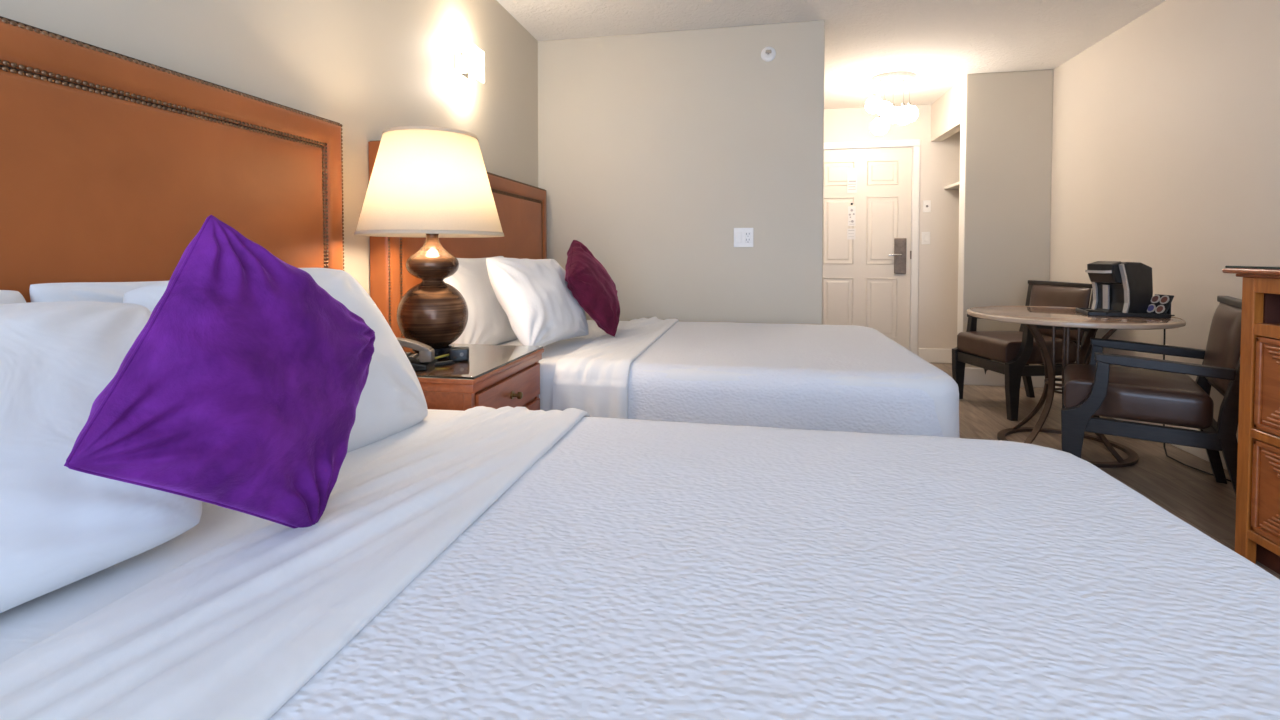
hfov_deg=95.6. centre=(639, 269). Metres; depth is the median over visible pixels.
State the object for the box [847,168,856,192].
notice
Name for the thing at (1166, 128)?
wall
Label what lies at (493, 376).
nightstand
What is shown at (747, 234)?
outlet
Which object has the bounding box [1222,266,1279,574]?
dresser
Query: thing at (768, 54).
sprinkler
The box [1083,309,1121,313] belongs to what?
drip tray
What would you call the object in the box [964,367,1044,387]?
baseboard
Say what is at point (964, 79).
trim
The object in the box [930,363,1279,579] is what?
floor
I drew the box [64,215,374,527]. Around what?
throw cushion
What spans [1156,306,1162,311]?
print
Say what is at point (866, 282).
door
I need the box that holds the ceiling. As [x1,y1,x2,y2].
[497,0,1165,108]
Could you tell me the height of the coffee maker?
0.271 m
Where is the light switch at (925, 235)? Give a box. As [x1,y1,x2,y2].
[921,232,929,243]
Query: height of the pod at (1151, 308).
0.043 m
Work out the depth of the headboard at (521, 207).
2.84 m
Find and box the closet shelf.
[944,181,959,188]
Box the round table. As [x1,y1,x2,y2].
[967,306,1185,467]
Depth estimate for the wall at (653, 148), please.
3.65 m
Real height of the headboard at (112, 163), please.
1.440 m
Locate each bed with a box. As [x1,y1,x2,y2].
[0,409,1277,663]
[498,320,958,437]
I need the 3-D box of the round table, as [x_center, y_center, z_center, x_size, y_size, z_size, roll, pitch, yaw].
[2.264,0.589,3.091,0.926,0.715,0.926,0,2,11]
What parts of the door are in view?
lock plate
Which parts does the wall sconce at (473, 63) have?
plate, bulb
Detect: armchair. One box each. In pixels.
[952,280,1099,420]
[1061,296,1241,495]
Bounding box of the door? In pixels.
[822,147,911,349]
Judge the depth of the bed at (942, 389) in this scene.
2.04 m
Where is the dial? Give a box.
[923,200,930,211]
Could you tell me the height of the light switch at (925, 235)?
0.120 m
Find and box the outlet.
[745,232,750,242]
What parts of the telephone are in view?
coiled cord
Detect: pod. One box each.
[1147,304,1155,312]
[1151,295,1159,302]
[1155,305,1164,313]
[1160,295,1168,303]
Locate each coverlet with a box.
[268,417,1279,719]
[628,321,959,437]
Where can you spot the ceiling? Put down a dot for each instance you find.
(941, 42)
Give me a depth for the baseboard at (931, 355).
5.49 m
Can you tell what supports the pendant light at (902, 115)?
hanging from the ceiling
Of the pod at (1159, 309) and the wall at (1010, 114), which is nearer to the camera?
the pod at (1159, 309)
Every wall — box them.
[0,0,537,295]
[538,20,824,324]
[824,105,959,354]
[963,70,1052,367]
[1049,0,1279,441]
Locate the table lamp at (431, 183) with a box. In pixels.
[354,126,503,359]
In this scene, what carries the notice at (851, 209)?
attached to the door
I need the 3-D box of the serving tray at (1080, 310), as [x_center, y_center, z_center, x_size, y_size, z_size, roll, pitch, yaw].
[2.495,0.223,3.015,0.330,0.020,0.250,1,2,25]
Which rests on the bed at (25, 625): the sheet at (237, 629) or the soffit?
the sheet at (237, 629)
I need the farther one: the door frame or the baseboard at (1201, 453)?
the door frame
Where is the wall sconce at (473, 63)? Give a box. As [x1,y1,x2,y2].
[454,42,484,82]
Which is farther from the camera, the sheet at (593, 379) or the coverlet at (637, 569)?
the sheet at (593, 379)
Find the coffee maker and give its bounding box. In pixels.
[1083,261,1152,313]
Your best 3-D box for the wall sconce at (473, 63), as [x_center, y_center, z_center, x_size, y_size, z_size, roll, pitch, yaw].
[-0.827,-0.995,2.801,0.096,0.150,0.146,0,2,11]
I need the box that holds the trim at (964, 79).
[957,74,966,334]
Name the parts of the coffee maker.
trim, handle, trim, trim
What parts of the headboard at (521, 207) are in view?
nailhead trim, nailhead trim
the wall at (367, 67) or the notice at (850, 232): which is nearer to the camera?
the wall at (367, 67)
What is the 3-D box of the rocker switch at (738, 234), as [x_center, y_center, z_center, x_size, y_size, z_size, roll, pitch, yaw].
[0.615,-0.200,3.603,0.034,0.066,0.006,0,2,11]
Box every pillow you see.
[0,290,25,304]
[0,301,201,612]
[30,281,163,302]
[123,268,427,452]
[443,256,517,344]
[486,257,588,346]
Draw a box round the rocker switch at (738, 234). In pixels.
[736,232,741,242]
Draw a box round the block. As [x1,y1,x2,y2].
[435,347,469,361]
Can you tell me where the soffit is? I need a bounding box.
[931,80,960,141]
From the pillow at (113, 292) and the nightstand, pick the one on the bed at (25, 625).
the pillow at (113, 292)
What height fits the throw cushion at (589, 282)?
0.455 m
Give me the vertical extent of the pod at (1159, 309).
0.043 m
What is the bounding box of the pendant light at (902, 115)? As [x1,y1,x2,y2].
[865,71,917,134]
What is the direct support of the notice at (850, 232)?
attached to the door
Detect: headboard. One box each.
[0,16,344,302]
[368,140,546,337]
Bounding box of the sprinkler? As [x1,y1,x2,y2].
[761,47,775,61]
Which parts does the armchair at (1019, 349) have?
leg, seat frame, seat, leg, leg, armrest, backrest, rail, leg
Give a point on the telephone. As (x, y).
(422, 361)
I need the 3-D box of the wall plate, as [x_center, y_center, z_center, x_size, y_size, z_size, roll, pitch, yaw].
[0.642,-0.200,3.599,0.120,0.120,0.011,0,2,11]
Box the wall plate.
[734,228,752,246]
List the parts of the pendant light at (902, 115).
globe, globe, globe, globe, globe, globe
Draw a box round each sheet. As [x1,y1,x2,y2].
[0,406,589,719]
[552,316,678,418]
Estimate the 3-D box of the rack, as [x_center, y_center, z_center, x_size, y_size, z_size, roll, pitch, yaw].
[2.611,0.177,2.920,0.067,0.103,0.104,0,2,-1]
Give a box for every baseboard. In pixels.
[918,348,951,362]
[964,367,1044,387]
[1055,376,1226,469]
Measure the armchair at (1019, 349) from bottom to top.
0.843 m
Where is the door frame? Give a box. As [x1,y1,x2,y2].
[824,139,919,354]
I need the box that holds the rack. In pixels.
[1145,294,1174,315]
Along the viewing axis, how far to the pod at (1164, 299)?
2.89 m
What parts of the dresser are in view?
cornice, glass, drawer, drawer, panel, reeded panel, reeded panel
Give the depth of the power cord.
2.92 m
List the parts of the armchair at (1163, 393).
leg, leg, seat, armrest, seat frame, armrest, leg, rail, backrest, leg, rail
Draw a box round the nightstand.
[401,343,543,410]
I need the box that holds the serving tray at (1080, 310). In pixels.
[1076,308,1170,318]
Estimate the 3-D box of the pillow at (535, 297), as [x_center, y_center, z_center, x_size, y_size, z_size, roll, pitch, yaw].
[-0.426,0.132,2.533,0.262,0.374,0.587,1,2,18]
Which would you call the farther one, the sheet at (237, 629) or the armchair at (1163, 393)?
the armchair at (1163, 393)
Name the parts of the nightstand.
glass, drawer, knob, drawer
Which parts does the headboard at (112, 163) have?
nailhead trim, edge trim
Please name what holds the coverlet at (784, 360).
on the bed at (942, 389)
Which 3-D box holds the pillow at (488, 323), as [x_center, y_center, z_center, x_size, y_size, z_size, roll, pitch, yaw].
[-0.706,0.145,2.608,0.205,0.413,0.645,0,2,11]
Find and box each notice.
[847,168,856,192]
[847,229,855,238]
[848,206,855,225]
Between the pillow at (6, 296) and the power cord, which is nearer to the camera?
the pillow at (6, 296)
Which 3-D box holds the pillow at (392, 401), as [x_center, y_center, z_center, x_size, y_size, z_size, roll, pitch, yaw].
[-0.750,0.203,1.268,0.332,0.409,0.512,1,2,23]
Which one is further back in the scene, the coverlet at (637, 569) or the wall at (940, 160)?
the wall at (940, 160)
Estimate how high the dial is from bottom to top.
0.112 m
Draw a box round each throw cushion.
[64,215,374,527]
[565,240,619,336]
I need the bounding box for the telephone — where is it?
[396,337,454,370]
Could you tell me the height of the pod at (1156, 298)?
0.043 m
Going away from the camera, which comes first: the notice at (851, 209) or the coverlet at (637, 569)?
the coverlet at (637, 569)
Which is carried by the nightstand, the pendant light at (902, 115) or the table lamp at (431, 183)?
the table lamp at (431, 183)
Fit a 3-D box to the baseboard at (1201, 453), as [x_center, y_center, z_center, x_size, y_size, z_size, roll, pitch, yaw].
[2.488,0.934,1.150,0.014,0.135,6.758,0,2,11]
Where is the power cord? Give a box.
[1163,329,1230,481]
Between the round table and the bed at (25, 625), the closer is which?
the bed at (25, 625)
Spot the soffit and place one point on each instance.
(946, 110)
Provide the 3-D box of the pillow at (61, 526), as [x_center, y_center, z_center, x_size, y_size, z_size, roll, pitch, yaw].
[-0.886,0.223,0.612,0.375,0.337,0.792,1,2,23]
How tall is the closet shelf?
0.025 m

